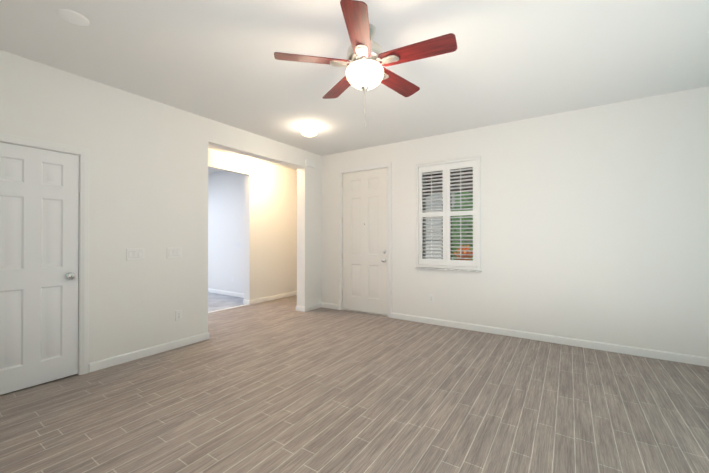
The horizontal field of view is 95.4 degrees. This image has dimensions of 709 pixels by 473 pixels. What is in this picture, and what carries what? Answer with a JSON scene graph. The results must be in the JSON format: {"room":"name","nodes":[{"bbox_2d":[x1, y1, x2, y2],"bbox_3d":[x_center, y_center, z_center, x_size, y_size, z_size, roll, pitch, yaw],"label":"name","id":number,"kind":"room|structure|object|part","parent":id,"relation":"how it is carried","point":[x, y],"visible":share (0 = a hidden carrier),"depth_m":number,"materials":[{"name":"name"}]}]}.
{"room":"empty living room","nodes":[
{"label":"empty living room","id":0,"kind":"room"},
{"bbox_2d":[0,50,321,374],"bbox_3d":[-1.861,-0.094,4.218,0.190,2.780,6.650,0,0,34],"label":"wall","id":1,"kind":"structure","parent":0,"point":[148,175],"depth_m":3.44,"materials":[{"name":"white paint"}]},
{"bbox_2d":[0,142,78,394],"bbox_3d":[-2.727,0.262,2.732,0.106,2.029,0.624,0,0,34],"label":"closet door","id":2,"kind":"structure","parent":1,"relation":"in","point":[39,214],"depth_m":2.77,"materials":[{"name":"white paint"}]},
{"bbox_2d":[0,133,88,374],"bbox_3d":[-2.803,0.232,2.783,0.209,2.113,0.766,0,0,34],"label":"door frame","id":3,"kind":"structure","parent":1,"relation":"attached to","point":[84,265],"depth_m":3.01,"materials":[{"name":"white wood"}]},
{"bbox_2d":[126,248,143,260],"bbox_3d":[-2.295,0.192,3.382,0.012,0.124,0.166,0,0,34],"label":"light switch","id":4,"kind":"object","parent":1,"relation":"attached to","point":[134,253],"visible":1,"depth_m":3.38,"materials":[{"name":"white plastic"}]},
{"bbox_2d":[89,332,209,372],"bbox_3d":[-2.171,1.250,3.560,0.014,0.086,1.224,0,0,34],"label":"baseboard","id":5,"kind":"structure","parent":1,"relation":"attached to","point":[160,348],"depth_m":3.45,"materials":[{"name":"white wood"}]},
{"bbox_2d":[167,247,181,258],"bbox_3d":[-2.073,0.194,3.715,0.012,0.124,0.166,0,0,34],"label":"light switch","id":6,"kind":"object","parent":1,"relation":"attached to","point":[174,252],"visible":1,"depth_m":3.71,"materials":[{"name":"white plastic"}]},
{"bbox_2d":[175,310,181,320],"bbox_3d":[-2.046,0.924,3.755,0.008,0.116,0.072,0,0,34],"label":"outlet","id":7,"kind":"object","parent":1,"relation":"attached to","point":[178,314],"visible":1,"depth_m":3.75,"materials":[{"name":"white plastic"}]},
{"bbox_2d":[296,306,303,310],"bbox_3d":[-0.565,1.265,6.344,0.014,0.086,1.661,0,0,34],"label":"baseboard","id":8,"kind":"structure","parent":1,"relation":"attached to","point":[298,308],"depth_m":5.61,"materials":[{"name":"white wood"}]},
{"bbox_2d":[305,158,314,167],"bbox_3d":[-0.772,-1.276,5.653,0.042,0.130,0.220,0,0,34],"label":"box","id":9,"kind":"object","parent":1,"relation":"attached to","point":[310,163],"visible":1,"depth_m":5.62,"materials":[{"name":"white plastic"}]},
{"bbox_2d":[304,302,321,311],"bbox_3d":[-0.728,1.262,5.731,0.014,0.086,0.461,0,0,34],"label":"baseboard","id":10,"kind":"structure","parent":1,"relation":"attached to","point":[318,305],"depth_m":5.72,"materials":[{"name":"white wood"}]},
{"bbox_2d":[208,171,243,293],"bbox_3d":[-3.599,-0.074,7.781,4.170,2.780,0.160,0,0,34],"label":"wall","id":11,"kind":"structure","parent":0,"point":[225,219],"depth_m":7.20,"materials":[{"name":"white paint"}]},
{"bbox_2d":[208,288,243,297],"bbox_3d":[-3.647,1.272,7.701,4.170,0.086,0.014,0,0,34],"label":"baseboard","id":12,"kind":"structure","parent":11,"relation":"attached to","point":[235,294],"depth_m":7.16,"materials":[{"name":"white wood"}]},
{"bbox_2d":[208,292,244,311],"bbox_3d":[-4.684,1.369,6.183,4.445,0.116,6.810,0,0,34],"label":"floor","id":13,"kind":"structure","parent":0,"point":[217,301],"depth_m":6.46,"materials":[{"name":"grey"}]},
{"bbox_2d":[208,304,247,312],"bbox_3d":[-2.535,1.302,5.409,0.050,0.010,1.800,0,0,34],"label":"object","id":14,"kind":"structure","parent":13,"relation":"on","point":[227,308],"depth_m":5.78,"materials":[{"name":"white"}]},
{"bbox_2d":[208,148,296,299],"bbox_3d":[-2.906,-0.090,4.913,0.160,2.780,6.650,0,0,34],"label":"wall","id":15,"kind":"structure","parent":0,"point":[270,229],"depth_m":6.48,"materials":[{"name":"white paint"}]},
{"bbox_2d":[248,291,296,304],"bbox_3d":[-1.495,1.268,6.871,0.014,0.086,1.814,0,0,34],"label":"baseboard","id":16,"kind":"structure","parent":15,"relation":"attached to","point":[264,299],"depth_m":6.57,"materials":[{"name":"white wood"}]},
{"bbox_2d":[0,295,708,472],"bbox_3d":[-0.104,1.351,3.138,6.555,0.120,6.810,0,0,34],"label":"floor","id":17,"kind":"structure","parent":0,"point":[281,385],"depth_m":2.44,"materials":[{"name":"brown wood"}]},
{"bbox_2d":[0,0,708,173],"bbox_3d":[-1.954,-1.543,4.384,11.000,0.120,6.810,0,0,34],"label":"ceiling","id":18,"kind":"structure","parent":0,"point":[506,61],"depth_m":2.68,"materials":[{"name":"white paint"}]},
{"bbox_2d":[56,9,89,25],"bbox_3d":[-1.924,-1.488,2.208,0.172,0.012,0.172,0,0,34],"label":"cover plate","id":19,"kind":"object","parent":18,"relation":"attached to","point":[72,17],"visible":1,"depth_m":2.19,"materials":[{"name":"white plastic"}]},
{"bbox_2d":[300,124,317,136],"bbox_3d":[-0.615,-1.417,4.375,0.246,0.132,0.246,0,0,34],"label":"ceiling lamp","id":20,"kind":"object","parent":18,"relation":"attached to","point":[308,130],"visible":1,"depth_m":4.29,"materials":[{"name":"white glass"}]},
{"bbox_2d":[274,0,456,126],"bbox_3d":[0.108,-1.140,2.344,1.228,0.707,1.234,0,0,34],"label":"ceiling fan","id":21,"kind":"object","parent":18,"relation":"hanging from","point":[366,61],"visible":1,"depth_m":2.23,"materials":[{"name":"brown wood"}]},
{"bbox_3d":[-0.291,-1.243,2.274,0.535,0.039,0.149,0,0,-10],"label":"blade","id":22,"kind":"part","parent":21,"relation":"part of","materials":[{"name":"brown wood"}]},
{"bbox_3d":[-0.102,-1.241,2.669,0.149,0.039,0.535,0,0,-28],"label":"blade","id":23,"kind":"part","parent":21,"relation":"part of","materials":[{"name":"brown wood"}]},
{"bbox_3d":[0.027,-1.245,1.972,0.149,0.039,0.535,0,0,8],"label":"blade","id":24,"kind":"part","parent":21,"relation":"part of","materials":[{"name":"brown wood"}]},
{"bbox_3d":[0.075,-1.148,2.341,0.277,0.151,0.277,0,0,34],"label":"lamp shade","id":25,"kind":"part","parent":21,"relation":"part of","materials":[{"name":"beige glass"}]},
{"bbox_3d":[0.332,-1.241,2.612,0.149,0.039,0.535,0,0,44],"label":"blade","id":26,"kind":"part","parent":21,"relation":"part of","materials":[{"name":"brown wood"}]},
{"bbox_3d":[0.412,-1.244,2.181,0.535,0.039,0.149,0,0,26],"label":"blade","id":27,"kind":"part","parent":21,"relation":"part of","materials":[{"name":"brown wood"}]},
{"bbox_2d":[322,86,708,357],"bbox_3d":[1.631,-0.092,4.567,5.240,2.780,0.200,0,0,34],"label":"wall","id":28,"kind":"structure","parent":0,"point":[595,223],"depth_m":3.79,"materials":[{"name":"white paint"}]},
{"bbox_2d":[322,303,337,309],"bbox_3d":[-0.426,1.262,5.800,0.360,0.086,0.014,0,0,34],"label":"baseboard","id":29,"kind":"structure","parent":28,"relation":"attached to","point":[325,305],"depth_m":5.80,"materials":[{"name":"white wood"}]},
{"bbox_2d":[338,162,391,317],"bbox_3d":[0.208,0.065,5.502,1.039,2.476,0.219,0,0,34],"label":"door frame","id":30,"kind":"structure","parent":28,"relation":"attached to","point":[340,253],"depth_m":5.29,"materials":[{"name":"white wood"}]},
{"bbox_2d":[343,168,387,315],"bbox_3d":[0.162,0.091,5.433,0.897,2.384,0.115,0,0,34],"label":"front door","id":31,"kind":"structure","parent":28,"relation":"in","point":[365,241],"depth_m":5.43,"materials":[{"name":"white paint"}]},
{"bbox_2d":[429,295,433,302],"bbox_3d":[1.135,0.929,4.767,0.072,0.116,0.008,0,0,34],"label":"outlet","id":32,"kind":"object","parent":28,"relation":"attached to","point":[431,298],"visible":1,"depth_m":4.76,"materials":[{"name":"white plastic"}]},
{"bbox_2d":[415,156,481,271],"bbox_3d":[1.358,-0.298,4.689,0.950,1.574,0.202,0,0,34],"label":"plantation shutters","id":33,"kind":"object","parent":28,"relation":"attached to","point":[446,168],"visible":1,"depth_m":4.62,"materials":[{"name":"white wood"}]},
{"bbox_2d":[391,313,708,366],"bbox_3d":[2.077,1.253,4.136,3.587,0.086,0.014,0,0,34],"label":"baseboard","id":34,"kind":"structure","parent":28,"relation":"attached to","point":[676,357],"depth_m":3.82,"materials":[{"name":"white wood"}]},
{"label":"outside","id":35,"kind":"structure","parent":0,"visible":0},
{"bbox_3d":[6.377,1.413,11.011,22.000,0.120,15.800,0,0,34],"label":"ground","id":36,"kind":"structure","parent":35,"visible":0},
{"bbox_2d":[426,193,454,259],"bbox_3d":[2.652,-1.417,18.427,10.400,5.620,1.000,0,0,34],"label":"wall","id":37,"kind":"structure","parent":36,"relation":"on","point":[435,248],"depth_m":17.08,"materials":[{"name":"white"}]},
{"bbox_2d":[442,194,451,259],"bbox_3d":[2.749,-1.015,9.594,0.330,4.720,0.330,0,0,34],"label":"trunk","id":38,"kind":"object","parent":36,"relation":"on","point":[442,230],"depth_m":9.55,"materials":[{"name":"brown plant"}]},
{"bbox_2d":[451,245,472,259],"bbox_3d":[2.616,0.758,7.565,0.808,1.153,0.908,0,0,34],"label":"flowers","id":39,"kind":"object","parent":36,"relation":"on","point":[463,256],"depth_m":7.47,"materials":[{"name":"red plant"}]},
{"bbox_2d":[452,192,472,259],"bbox_3d":[6.999,-0.733,10.123,8.567,6.348,7.378,0,0,34],"label":"bushes","id":40,"kind":"object","parent":36,"relation":"on","point":[458,230],"depth_m":10.82,"materials":[{"name":"green plant"}]},
{"bbox_3d":[1.960,0.186,6.857,3.130,2.290,0.480,0,0,34],"label":"porch column","id":41,"kind":"structure","parent":0,"visible":0},
{"bbox_2d":[426,167,472,196],"bbox_3d":[3.376,-1.000,4.884,8.200,1.300,2.250,0,0,34],"label":"window blind","id":42,"kind":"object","parent":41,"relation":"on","point":[451,180],"depth_m":6.60,"materials":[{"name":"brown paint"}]}
]}

